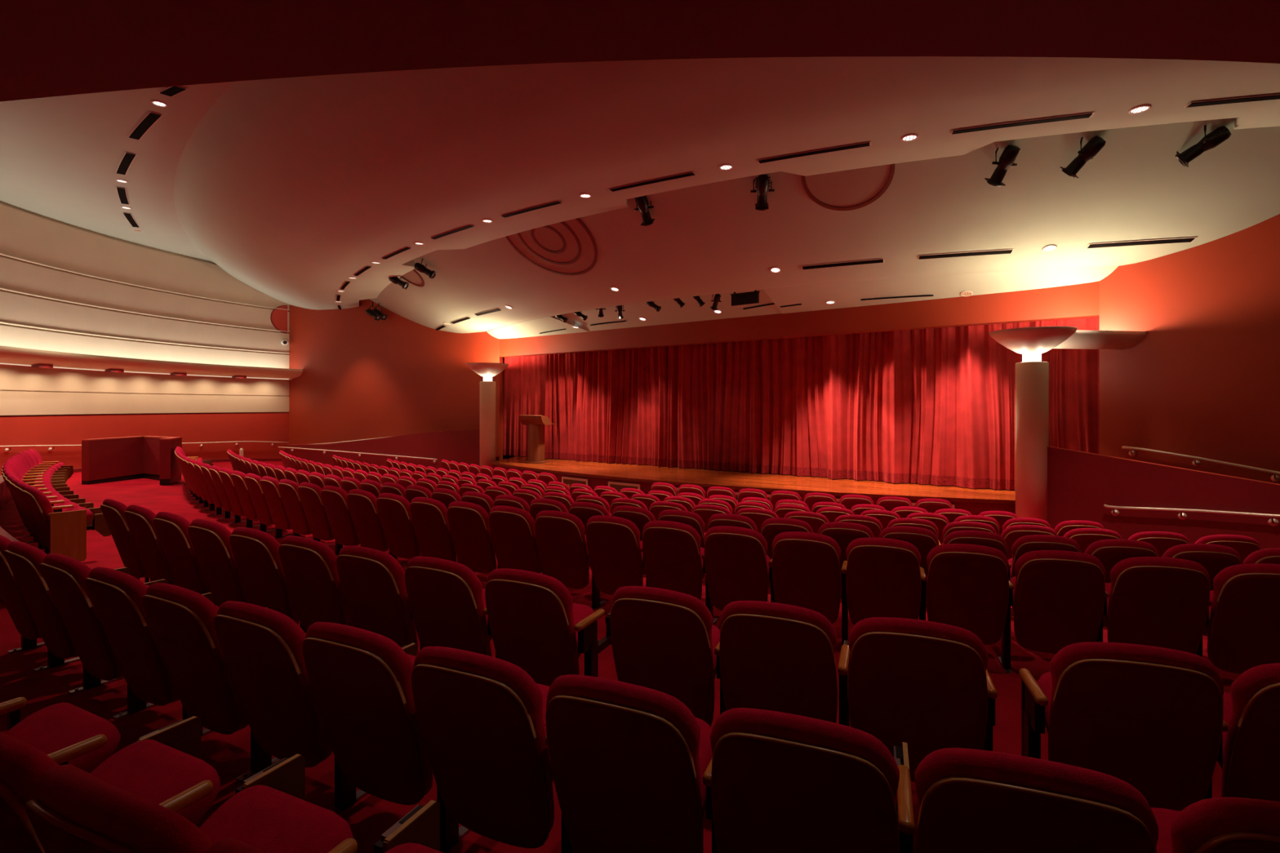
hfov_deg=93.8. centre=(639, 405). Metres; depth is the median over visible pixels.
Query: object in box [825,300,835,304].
recessed light
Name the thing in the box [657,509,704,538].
cushion
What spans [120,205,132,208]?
recessed light
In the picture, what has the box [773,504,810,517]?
seat
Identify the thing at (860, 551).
cushion
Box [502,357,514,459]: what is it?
wall
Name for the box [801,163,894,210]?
decoration
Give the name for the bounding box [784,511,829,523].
cushion
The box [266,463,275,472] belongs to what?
cushion
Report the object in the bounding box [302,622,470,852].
seat
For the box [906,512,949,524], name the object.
cushion
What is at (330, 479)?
seat
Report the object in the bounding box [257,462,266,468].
cushion
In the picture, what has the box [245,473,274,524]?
cushion
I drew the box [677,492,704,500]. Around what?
cushion
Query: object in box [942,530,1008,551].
cushion
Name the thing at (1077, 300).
proscenium wall
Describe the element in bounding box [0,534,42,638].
backrest
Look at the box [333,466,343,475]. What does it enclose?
cushion
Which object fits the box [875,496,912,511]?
seat
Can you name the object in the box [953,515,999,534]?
seat
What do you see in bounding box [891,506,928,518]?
seat
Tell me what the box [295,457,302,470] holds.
seat
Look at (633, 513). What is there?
backrest
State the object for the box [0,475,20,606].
wall
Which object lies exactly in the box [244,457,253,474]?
seat
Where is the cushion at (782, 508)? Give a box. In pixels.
[773,504,810,512]
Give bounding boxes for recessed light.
[115,178,128,182]
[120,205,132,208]
[151,99,168,106]
[413,241,424,244]
[481,218,493,222]
[504,305,512,309]
[578,192,591,198]
[610,286,619,291]
[638,316,646,320]
[713,309,722,313]
[718,163,733,170]
[769,266,781,273]
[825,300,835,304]
[900,133,919,142]
[960,290,973,296]
[1041,244,1057,252]
[1128,104,1151,114]
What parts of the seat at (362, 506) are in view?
edge trim, panel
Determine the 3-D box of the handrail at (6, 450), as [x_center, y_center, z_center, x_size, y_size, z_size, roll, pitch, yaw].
[-13.659,1.103,16.416,1.154,0.585,9.670,0,0,9]
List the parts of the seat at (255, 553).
edge trim, panel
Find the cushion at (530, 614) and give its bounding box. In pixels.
[485,568,579,675]
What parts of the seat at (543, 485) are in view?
panel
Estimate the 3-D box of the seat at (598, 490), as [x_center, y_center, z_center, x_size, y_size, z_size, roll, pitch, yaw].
[-0.437,1.792,10.325,0.539,0.886,0.671,0,0,32]
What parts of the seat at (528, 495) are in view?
panel, edge trim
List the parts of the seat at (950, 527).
panel, edge trim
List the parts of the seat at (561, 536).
edge trim, panel, foot plate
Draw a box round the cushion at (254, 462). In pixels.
[251,459,258,465]
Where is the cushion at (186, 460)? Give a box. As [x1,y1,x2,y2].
[184,457,190,462]
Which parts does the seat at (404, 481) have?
panel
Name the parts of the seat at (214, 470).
edge trim, panel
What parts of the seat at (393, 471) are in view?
panel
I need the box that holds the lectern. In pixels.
[519,414,554,463]
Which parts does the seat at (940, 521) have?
edge trim, panel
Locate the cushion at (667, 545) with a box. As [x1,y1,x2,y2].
[642,520,702,570]
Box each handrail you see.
[0,440,288,452]
[278,446,437,463]
[315,431,442,444]
[1103,504,1279,526]
[1121,445,1279,481]
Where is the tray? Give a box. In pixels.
[519,414,551,425]
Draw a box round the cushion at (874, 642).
[848,617,988,669]
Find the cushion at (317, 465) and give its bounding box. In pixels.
[315,462,324,469]
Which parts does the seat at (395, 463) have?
panel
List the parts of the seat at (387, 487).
panel, edge trim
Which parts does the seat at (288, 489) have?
edge trim, panel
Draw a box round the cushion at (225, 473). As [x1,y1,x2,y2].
[220,467,244,515]
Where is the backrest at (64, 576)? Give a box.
[43,552,124,678]
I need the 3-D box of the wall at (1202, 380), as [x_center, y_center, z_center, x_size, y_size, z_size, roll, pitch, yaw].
[12.315,-1.150,4.145,0.200,7.500,15.006,0,0,-37]
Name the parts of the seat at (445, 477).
panel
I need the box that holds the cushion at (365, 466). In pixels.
[361,462,369,470]
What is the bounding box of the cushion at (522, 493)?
[512,488,541,498]
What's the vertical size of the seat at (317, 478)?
0.886 m
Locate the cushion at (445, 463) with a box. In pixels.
[441,459,449,466]
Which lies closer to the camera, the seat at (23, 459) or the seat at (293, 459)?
the seat at (23, 459)
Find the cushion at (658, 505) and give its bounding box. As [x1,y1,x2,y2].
[648,501,687,511]
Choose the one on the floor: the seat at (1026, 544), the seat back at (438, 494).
the seat at (1026, 544)
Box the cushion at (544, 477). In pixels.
[538,472,557,481]
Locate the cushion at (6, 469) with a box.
[3,467,17,477]
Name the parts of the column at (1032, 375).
trough arm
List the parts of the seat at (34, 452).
armrest, armrest, seat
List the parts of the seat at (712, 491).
panel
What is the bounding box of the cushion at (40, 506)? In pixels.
[24,485,53,525]
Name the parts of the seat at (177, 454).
panel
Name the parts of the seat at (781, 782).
hinge plate, armrest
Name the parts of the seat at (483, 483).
panel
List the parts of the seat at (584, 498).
panel, edge trim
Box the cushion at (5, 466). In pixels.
[2,465,19,479]
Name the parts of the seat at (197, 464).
panel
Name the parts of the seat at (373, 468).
panel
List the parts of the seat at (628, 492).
panel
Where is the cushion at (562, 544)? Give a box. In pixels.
[535,510,589,586]
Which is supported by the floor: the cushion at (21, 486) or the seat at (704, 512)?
the seat at (704, 512)
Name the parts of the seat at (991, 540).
edge trim, panel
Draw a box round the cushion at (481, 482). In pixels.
[477,479,497,486]
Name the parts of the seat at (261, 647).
edge trim, panel, foot plate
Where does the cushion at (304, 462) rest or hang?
on the seat at (304, 462)
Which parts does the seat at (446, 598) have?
armrest, seat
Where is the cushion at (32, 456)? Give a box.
[22,450,38,466]
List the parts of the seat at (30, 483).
armrest, seat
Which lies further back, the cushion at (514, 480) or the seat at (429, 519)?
the cushion at (514, 480)
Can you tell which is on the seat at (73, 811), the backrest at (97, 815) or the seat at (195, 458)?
the backrest at (97, 815)
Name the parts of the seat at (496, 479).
panel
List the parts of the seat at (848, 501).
edge trim, panel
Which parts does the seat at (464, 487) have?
panel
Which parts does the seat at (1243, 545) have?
edge trim, panel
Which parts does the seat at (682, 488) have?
panel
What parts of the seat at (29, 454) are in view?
armrest, seat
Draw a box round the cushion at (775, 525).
[760,517,813,533]
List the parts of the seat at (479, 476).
panel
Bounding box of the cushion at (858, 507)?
[850,504,885,511]
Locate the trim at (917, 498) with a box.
[490,462,1015,504]
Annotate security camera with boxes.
[280,338,288,345]
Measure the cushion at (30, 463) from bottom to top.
0.729 m
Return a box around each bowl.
[466,362,509,376]
[988,326,1077,354]
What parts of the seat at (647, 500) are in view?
panel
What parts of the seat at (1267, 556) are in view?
edge trim, panel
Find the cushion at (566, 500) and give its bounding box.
[542,492,574,505]
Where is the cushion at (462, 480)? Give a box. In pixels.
[458,476,476,484]
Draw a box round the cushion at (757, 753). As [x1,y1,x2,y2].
[710,707,899,798]
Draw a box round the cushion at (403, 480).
[399,475,417,485]
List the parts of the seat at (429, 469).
panel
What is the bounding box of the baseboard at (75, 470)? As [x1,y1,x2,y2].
[73,457,281,472]
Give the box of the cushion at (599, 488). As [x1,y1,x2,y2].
[594,485,617,492]
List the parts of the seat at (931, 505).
edge trim, panel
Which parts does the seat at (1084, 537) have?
edge trim, panel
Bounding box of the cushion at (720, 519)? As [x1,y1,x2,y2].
[706,513,757,531]
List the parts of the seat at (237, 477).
edge trim, panel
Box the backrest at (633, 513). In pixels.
[611,506,655,521]
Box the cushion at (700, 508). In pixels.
[691,504,731,514]
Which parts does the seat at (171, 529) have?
edge trim, panel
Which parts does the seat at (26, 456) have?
armrest, seat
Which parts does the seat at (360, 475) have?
panel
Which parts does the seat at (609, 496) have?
panel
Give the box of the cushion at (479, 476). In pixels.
[476,473,491,480]
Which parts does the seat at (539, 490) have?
panel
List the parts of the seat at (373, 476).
panel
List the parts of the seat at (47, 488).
armrest, seat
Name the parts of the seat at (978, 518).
edge trim, panel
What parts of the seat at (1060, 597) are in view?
seat, armrest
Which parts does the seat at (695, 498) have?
panel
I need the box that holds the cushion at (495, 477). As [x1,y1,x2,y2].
[491,475,508,481]
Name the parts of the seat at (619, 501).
panel, edge trim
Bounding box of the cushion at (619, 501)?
[610,497,648,510]
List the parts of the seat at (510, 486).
panel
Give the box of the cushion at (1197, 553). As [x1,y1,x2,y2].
[1162,543,1241,563]
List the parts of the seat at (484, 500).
edge trim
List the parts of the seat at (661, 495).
panel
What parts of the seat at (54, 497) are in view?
panel, armrest, seat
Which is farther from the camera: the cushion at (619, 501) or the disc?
the disc
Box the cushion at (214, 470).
[209,465,232,511]
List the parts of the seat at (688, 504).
edge trim, panel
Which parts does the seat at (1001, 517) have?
edge trim, panel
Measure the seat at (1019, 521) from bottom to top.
0.886 m
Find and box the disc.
[270,305,287,333]
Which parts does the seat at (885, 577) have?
armrest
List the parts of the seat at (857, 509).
panel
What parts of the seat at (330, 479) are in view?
panel, edge trim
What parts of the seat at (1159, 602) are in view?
seat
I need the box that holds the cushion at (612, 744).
[546,674,702,808]
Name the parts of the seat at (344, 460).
panel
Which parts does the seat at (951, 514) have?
panel, edge trim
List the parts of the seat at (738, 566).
seat, armrest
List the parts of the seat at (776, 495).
edge trim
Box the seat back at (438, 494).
[432,488,461,501]
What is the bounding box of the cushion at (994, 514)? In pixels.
[978,511,1017,518]
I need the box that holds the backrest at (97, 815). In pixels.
[35,764,213,852]
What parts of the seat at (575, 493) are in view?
panel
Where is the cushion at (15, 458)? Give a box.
[10,456,27,473]
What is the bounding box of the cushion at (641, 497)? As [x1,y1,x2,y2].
[631,493,660,501]
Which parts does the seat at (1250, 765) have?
seat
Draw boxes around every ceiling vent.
[115,151,137,174]
[115,186,129,204]
[122,212,140,227]
[128,111,162,139]
[158,85,187,96]
[336,294,341,301]
[340,281,351,289]
[354,266,371,275]
[381,247,410,259]
[430,224,474,239]
[435,324,445,330]
[450,316,470,324]
[474,308,502,315]
[500,200,563,217]
[608,172,696,191]
[756,142,871,163]
[801,258,884,269]
[917,248,1013,259]
[950,112,1094,134]
[1085,237,1196,248]
[1183,93,1279,107]
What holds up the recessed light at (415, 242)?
in the ceiling at (292, 187)
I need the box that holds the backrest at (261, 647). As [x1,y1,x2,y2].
[217,600,332,762]
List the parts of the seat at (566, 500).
panel, edge trim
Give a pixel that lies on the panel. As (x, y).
(752, 297)
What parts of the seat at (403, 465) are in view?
panel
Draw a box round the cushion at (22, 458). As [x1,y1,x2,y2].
[13,453,31,471]
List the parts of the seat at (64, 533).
edge trim, panel, panel, seat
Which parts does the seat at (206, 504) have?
panel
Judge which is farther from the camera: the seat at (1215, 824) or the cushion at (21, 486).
the cushion at (21, 486)
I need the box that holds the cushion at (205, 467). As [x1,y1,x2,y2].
[201,462,222,507]
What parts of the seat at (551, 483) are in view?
panel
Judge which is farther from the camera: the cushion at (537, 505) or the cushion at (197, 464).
the cushion at (197, 464)
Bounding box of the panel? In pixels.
[730,289,759,306]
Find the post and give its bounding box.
[239,448,243,456]
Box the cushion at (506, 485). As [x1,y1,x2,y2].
[497,481,519,489]
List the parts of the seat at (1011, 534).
panel, edge trim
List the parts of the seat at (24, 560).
edge trim, panel, foot plate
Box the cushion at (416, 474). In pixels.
[413,471,426,478]
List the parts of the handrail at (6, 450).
rail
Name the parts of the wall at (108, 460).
panel, panel, panel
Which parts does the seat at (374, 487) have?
panel, edge trim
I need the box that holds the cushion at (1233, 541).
[1194,534,1260,548]
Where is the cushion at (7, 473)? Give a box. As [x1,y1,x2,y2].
[4,471,16,477]
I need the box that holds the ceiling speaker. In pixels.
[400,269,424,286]
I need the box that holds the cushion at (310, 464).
[307,460,315,467]
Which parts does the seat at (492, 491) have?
panel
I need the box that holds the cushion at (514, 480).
[508,477,527,484]
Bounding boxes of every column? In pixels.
[466,362,509,468]
[988,326,1146,521]
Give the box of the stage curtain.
[502,315,1099,489]
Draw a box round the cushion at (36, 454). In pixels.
[27,448,43,463]
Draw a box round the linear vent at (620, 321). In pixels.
[590,320,626,325]
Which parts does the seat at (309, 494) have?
edge trim, panel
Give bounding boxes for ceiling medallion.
[505,217,597,275]
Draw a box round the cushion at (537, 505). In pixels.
[530,497,568,512]
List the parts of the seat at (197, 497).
panel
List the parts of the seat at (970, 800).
panel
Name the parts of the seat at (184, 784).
panel, edge trim, seat, armrest, hinge plate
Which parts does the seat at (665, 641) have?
seat, armrest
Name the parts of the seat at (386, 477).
panel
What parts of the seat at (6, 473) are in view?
panel, armrest, seat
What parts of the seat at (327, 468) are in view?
panel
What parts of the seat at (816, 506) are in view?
panel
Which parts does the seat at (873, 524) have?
edge trim, panel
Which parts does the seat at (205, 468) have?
edge trim, panel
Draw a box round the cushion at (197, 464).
[195,461,213,503]
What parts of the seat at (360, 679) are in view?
edge trim, panel, seat, foot plate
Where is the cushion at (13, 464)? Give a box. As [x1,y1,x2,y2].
[4,460,23,479]
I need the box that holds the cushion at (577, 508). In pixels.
[568,502,610,515]
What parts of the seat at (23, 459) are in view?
armrest, seat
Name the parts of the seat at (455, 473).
panel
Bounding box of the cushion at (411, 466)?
[408,462,417,470]
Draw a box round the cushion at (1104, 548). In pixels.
[1084,539,1159,556]
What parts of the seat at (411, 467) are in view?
panel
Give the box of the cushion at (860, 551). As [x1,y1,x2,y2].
[845,537,921,565]
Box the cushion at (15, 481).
[11,477,22,485]
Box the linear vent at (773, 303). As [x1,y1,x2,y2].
[742,302,801,309]
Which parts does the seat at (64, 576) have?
edge trim, panel, foot plate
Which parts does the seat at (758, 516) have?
edge trim, panel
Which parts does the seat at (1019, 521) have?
edge trim, panel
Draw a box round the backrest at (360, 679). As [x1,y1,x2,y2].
[305,622,432,795]
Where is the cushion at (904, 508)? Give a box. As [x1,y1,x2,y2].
[891,506,928,512]
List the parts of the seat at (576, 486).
panel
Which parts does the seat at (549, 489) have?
panel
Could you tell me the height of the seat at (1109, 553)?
0.886 m
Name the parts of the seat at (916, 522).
edge trim, panel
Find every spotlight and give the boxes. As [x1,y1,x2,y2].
[365,301,381,320]
[373,302,386,319]
[388,276,408,289]
[413,257,436,279]
[555,314,567,322]
[573,311,587,320]
[595,307,605,317]
[614,305,625,319]
[633,195,654,226]
[646,301,661,311]
[673,297,684,307]
[693,295,705,306]
[710,293,721,310]
[750,173,774,210]
[984,144,1020,186]
[1060,135,1106,177]
[1174,124,1231,167]
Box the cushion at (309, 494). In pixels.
[298,482,334,540]
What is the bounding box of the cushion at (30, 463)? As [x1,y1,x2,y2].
[17,452,35,468]
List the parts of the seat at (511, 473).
panel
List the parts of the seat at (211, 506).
panel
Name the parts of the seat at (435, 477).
panel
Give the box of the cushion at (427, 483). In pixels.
[417,478,436,488]
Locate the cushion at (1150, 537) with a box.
[1128,531,1190,543]
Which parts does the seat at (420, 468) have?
panel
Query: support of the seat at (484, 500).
on the floor
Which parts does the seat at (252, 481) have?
edge trim, panel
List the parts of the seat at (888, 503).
edge trim, panel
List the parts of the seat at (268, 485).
edge trim, panel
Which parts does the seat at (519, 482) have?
panel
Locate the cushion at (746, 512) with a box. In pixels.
[736,507,778,517]
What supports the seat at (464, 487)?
on the floor
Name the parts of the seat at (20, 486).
panel, armrest, seat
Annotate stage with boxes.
[491,455,1015,500]
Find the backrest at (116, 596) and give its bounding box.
[88,566,179,702]
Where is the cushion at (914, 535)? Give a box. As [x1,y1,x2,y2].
[878,526,938,545]
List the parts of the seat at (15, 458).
armrest, seat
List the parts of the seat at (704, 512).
panel, edge trim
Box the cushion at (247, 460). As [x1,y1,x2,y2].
[245,457,252,463]
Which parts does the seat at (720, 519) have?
panel, edge trim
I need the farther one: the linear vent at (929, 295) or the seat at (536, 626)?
the linear vent at (929, 295)
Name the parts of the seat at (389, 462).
panel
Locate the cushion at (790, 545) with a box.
[771,531,840,559]
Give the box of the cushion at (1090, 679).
[1049,641,1223,716]
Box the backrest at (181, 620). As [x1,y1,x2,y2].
[146,582,248,730]
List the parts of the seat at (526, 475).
panel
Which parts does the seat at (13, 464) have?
armrest, seat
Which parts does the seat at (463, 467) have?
panel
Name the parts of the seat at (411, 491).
panel, edge trim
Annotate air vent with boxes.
[561,476,588,487]
[608,481,640,492]
[734,492,770,501]
[911,502,954,508]
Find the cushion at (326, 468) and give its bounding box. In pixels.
[323,463,333,471]
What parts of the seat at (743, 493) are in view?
panel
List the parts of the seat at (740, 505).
panel, edge trim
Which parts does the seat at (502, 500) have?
panel, edge trim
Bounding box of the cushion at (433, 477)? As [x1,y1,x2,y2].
[426,472,441,480]
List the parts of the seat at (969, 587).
edge trim, panel, foot plate, armrest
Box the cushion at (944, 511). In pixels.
[933,508,971,515]
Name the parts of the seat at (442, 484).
panel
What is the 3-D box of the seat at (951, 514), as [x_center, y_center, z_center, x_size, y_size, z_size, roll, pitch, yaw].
[4.223,1.792,8.117,0.529,0.886,0.671,0,0,19]
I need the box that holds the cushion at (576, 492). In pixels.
[571,488,598,496]
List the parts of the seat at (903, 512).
panel, edge trim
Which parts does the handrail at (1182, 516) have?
rail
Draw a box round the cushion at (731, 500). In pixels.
[708,494,737,505]
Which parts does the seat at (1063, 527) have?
panel, edge trim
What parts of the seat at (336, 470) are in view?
panel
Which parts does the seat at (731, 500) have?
panel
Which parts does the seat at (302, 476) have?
panel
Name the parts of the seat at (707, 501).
panel, edge trim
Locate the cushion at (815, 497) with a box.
[804,492,836,502]
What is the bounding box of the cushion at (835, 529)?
[817,521,874,537]
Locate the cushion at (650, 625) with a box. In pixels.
[609,586,713,664]
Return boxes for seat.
[0,465,70,531]
[0,534,129,671]
[0,697,201,773]
[0,731,305,852]
[1,462,66,526]
[1,467,73,537]
[2,471,78,543]
[3,460,66,520]
[4,541,168,694]
[5,474,85,549]
[7,457,65,481]
[8,477,93,554]
[10,456,65,478]
[13,453,66,481]
[15,481,102,546]
[17,452,68,479]
[22,450,70,479]
[22,485,111,567]
[25,764,439,852]
[27,448,73,478]
[40,552,213,719]
[84,566,269,736]
[100,498,151,582]
[124,504,177,586]
[142,582,306,782]
[153,511,216,605]
[174,448,212,488]
[174,448,213,491]
[174,450,203,493]
[175,452,195,497]
[176,446,211,462]
[177,453,199,500]
[180,455,203,503]
[183,457,215,506]
[187,458,222,511]
[187,519,249,607]
[193,461,231,515]
[200,462,234,519]
[204,837,443,852]
[208,465,246,523]
[213,600,417,814]
[218,467,259,528]
[226,448,234,471]
[227,450,235,470]
[229,527,306,633]
[230,452,237,471]
[231,470,275,532]
[232,453,239,471]
[235,454,244,472]
[240,456,248,474]
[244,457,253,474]
[244,473,292,538]
[250,459,261,477]
[257,462,267,477]
[260,475,300,537]
[265,463,276,479]
[274,465,286,481]
[277,479,329,546]
[278,535,353,632]
[279,450,285,468]
[280,451,287,468]
[283,453,289,467]
[284,467,298,484]
[286,454,293,468]
[290,455,297,471]
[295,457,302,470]
[296,469,310,484]
[297,482,342,555]
[300,458,310,472]
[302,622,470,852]
[306,460,315,473]
[309,471,324,488]
[314,462,325,476]
[320,485,361,546]
[322,463,333,475]
[324,474,342,488]
[332,454,338,466]
[332,466,343,479]
[336,456,343,468]
[336,545,422,649]
[341,457,348,468]
[341,476,360,493]
[342,467,355,478]
[346,459,355,471]
[346,488,406,566]
[353,460,361,471]
[354,469,368,482]
[360,462,369,473]
[360,479,382,498]
[367,471,382,485]
[368,463,379,473]
[376,493,422,559]
[378,465,389,475]
[381,473,398,484]
[381,482,405,497]
[386,458,393,468]
[388,467,400,479]
[392,460,400,470]
[397,475,417,488]
[399,462,408,470]
[400,469,413,478]
[404,484,431,503]
[404,556,497,658]
[407,462,417,472]
[409,497,459,563]
[411,646,574,852]
[412,471,426,481]
[416,464,426,475]
[416,478,436,493]
[426,466,436,474]
[426,472,441,484]
[431,488,461,508]
[436,467,448,477]
[436,480,459,494]
[440,459,450,471]
[441,475,458,486]
[447,501,499,573]
[448,461,459,471]
[448,470,462,479]
[457,476,476,488]
[458,462,470,473]
[459,483,484,497]
[461,471,475,480]
[461,491,493,515]
[469,463,480,475]
[475,473,491,483]
[476,479,497,491]
[480,465,493,477]
[484,486,511,502]
[484,568,612,686]
[488,505,544,574]
[491,475,508,485]
[493,466,508,480]
[493,494,542,572]
[497,481,519,495]
[506,468,522,479]
[508,477,527,488]
[512,488,541,506]
[520,484,544,498]
[522,471,538,483]
[527,479,547,492]
[529,497,568,522]
[534,510,606,610]
[538,472,569,488]
[542,492,574,513]
[544,486,571,497]
[545,674,718,852]
[547,481,569,492]
[568,502,610,567]
[569,483,593,495]
[571,488,598,502]
[575,494,610,515]
[586,515,648,595]
[594,485,617,497]
[600,491,628,512]
[609,586,726,727]
[610,497,648,515]
[611,506,655,574]
[619,488,644,498]
[631,493,660,510]
[642,520,717,625]
[647,490,673,501]
[648,501,687,520]
[651,482,677,496]
[657,509,706,579]
[663,496,695,511]
[677,492,704,505]
[678,484,706,499]
[691,504,731,533]
[697,498,732,514]
[703,525,775,610]
[706,486,737,502]
[706,513,768,601]
[708,494,737,514]
[710,707,915,852]
[718,600,850,726]
[734,502,770,514]
[736,507,778,533]
[737,488,768,502]
[741,497,773,511]
[760,517,813,589]
[769,490,801,511]
[771,531,848,645]
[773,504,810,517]
[774,499,808,508]
[784,511,829,533]
[804,492,836,511]
[811,502,845,512]
[816,506,854,522]
[817,521,874,599]
[834,514,883,537]
[839,494,874,510]
[845,537,926,625]
[848,617,997,782]
[850,504,885,515]
[860,509,900,529]
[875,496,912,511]
[878,526,938,608]
[886,518,941,545]
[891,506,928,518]
[906,512,949,544]
[914,747,1158,852]
[915,498,952,513]
[926,543,1013,673]
[933,508,971,523]
[942,521,996,544]
[942,530,1011,580]
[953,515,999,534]
[978,511,1017,535]
[1000,524,1057,559]
[1002,517,1050,531]
[1008,534,1081,610]
[1009,550,1109,653]
[1019,641,1228,811]
[1053,520,1104,536]
[1063,528,1122,553]
[1084,539,1159,626]
[1104,556,1212,657]
[1128,531,1190,556]
[1150,797,1279,852]
[1162,543,1241,635]
[1194,534,1260,564]
[1204,563,1279,674]
[1217,663,1279,801]
[1243,547,1279,564]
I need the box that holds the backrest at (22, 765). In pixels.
[0,731,58,808]
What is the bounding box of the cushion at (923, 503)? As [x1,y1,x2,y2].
[915,498,952,508]
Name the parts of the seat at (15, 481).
panel, armrest, seat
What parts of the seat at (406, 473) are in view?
panel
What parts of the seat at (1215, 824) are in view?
seat, edge trim, panel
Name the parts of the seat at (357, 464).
panel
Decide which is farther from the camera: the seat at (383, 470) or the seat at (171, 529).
the seat at (383, 470)
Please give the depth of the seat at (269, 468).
10.33 m
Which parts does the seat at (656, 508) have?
panel, edge trim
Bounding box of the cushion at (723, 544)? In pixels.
[703,525,767,564]
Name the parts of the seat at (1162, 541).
edge trim, panel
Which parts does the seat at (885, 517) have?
edge trim, panel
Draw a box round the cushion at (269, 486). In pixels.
[261,475,291,529]
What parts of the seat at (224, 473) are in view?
panel, edge trim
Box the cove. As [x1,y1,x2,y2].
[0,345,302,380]
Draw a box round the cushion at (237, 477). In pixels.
[231,470,258,519]
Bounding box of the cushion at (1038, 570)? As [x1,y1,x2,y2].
[1014,550,1105,591]
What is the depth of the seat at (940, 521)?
6.87 m
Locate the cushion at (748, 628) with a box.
[718,600,837,657]
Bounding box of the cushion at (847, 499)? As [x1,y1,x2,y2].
[839,494,874,504]
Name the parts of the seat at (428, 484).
panel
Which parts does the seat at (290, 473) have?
panel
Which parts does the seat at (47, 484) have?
armrest, seat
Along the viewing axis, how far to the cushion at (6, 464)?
8.61 m
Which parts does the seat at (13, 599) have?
edge trim, panel, foot plate, foot plate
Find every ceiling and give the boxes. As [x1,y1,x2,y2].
[0,0,1279,101]
[0,81,233,262]
[173,56,1279,310]
[368,117,1279,333]
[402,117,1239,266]
[486,266,1118,338]
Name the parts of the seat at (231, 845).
seat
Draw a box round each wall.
[0,201,289,475]
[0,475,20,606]
[81,435,182,484]
[284,429,479,470]
[288,298,502,461]
[493,458,1015,515]
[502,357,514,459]
[1047,445,1279,549]
[1099,213,1279,484]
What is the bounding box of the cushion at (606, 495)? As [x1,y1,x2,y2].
[600,491,628,498]
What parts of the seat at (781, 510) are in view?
panel, edge trim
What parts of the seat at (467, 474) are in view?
panel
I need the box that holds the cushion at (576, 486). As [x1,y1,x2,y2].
[569,483,593,491]
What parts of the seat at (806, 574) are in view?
edge trim, panel, armrest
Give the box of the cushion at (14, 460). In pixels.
[7,457,25,476]
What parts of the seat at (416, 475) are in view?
panel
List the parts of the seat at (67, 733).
armrest, seat, armrest, hinge plate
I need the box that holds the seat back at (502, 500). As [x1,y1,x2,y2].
[494,494,529,513]
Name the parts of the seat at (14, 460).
armrest, seat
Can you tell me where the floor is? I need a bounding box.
[0,461,1240,852]
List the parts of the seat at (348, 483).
panel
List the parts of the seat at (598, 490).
panel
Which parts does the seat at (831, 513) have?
edge trim, panel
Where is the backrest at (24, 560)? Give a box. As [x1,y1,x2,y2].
[7,541,78,657]
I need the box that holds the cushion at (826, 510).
[816,506,854,515]
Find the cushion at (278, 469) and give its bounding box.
[275,465,285,474]
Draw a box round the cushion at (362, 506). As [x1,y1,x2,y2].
[348,488,388,551]
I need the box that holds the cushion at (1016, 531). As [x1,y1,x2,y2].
[1000,524,1057,537]
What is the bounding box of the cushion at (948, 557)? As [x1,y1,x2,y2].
[926,543,1009,570]
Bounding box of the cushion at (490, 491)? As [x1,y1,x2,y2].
[485,486,511,495]
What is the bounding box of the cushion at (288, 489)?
[279,479,311,534]
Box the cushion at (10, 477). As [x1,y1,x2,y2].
[7,474,17,481]
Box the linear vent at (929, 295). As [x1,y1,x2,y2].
[861,294,933,300]
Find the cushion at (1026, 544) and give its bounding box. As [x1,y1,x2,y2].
[1011,534,1081,572]
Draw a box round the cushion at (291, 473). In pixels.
[285,467,297,478]
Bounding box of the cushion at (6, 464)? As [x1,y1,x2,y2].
[3,462,22,480]
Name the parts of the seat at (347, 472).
panel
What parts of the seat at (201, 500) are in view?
panel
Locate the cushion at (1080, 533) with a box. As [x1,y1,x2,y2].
[1063,528,1122,539]
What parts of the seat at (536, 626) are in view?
edge trim, panel, seat, armrest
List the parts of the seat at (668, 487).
panel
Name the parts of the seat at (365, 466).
panel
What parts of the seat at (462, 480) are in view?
panel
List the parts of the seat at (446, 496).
panel, edge trim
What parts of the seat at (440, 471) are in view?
panel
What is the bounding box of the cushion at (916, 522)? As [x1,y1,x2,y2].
[886,518,938,536]
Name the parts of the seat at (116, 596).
edge trim, panel, foot plate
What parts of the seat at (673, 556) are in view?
edge trim, panel, seat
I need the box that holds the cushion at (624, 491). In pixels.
[619,488,644,493]
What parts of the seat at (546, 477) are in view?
panel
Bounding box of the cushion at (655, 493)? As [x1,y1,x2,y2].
[647,490,673,496]
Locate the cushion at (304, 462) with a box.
[301,458,308,465]
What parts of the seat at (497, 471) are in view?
panel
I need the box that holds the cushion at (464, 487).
[460,483,484,493]
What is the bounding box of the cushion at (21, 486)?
[17,481,29,490]
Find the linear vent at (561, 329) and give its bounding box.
[539,328,565,333]
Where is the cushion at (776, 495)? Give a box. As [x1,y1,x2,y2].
[769,490,801,501]
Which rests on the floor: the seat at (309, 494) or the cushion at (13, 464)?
the seat at (309, 494)
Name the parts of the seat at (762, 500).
edge trim, panel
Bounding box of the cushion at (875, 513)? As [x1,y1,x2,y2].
[860,509,900,518]
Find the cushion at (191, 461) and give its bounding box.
[189,458,195,464]
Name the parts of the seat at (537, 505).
panel, edge trim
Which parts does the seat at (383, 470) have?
panel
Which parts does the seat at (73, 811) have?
panel, edge trim, seat, armrest, hinge plate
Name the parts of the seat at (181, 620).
edge trim, panel, foot plate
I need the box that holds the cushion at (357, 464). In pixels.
[354,460,361,466]
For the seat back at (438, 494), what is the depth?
7.23 m
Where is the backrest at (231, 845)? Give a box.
[204,837,266,852]
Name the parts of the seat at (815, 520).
edge trim, panel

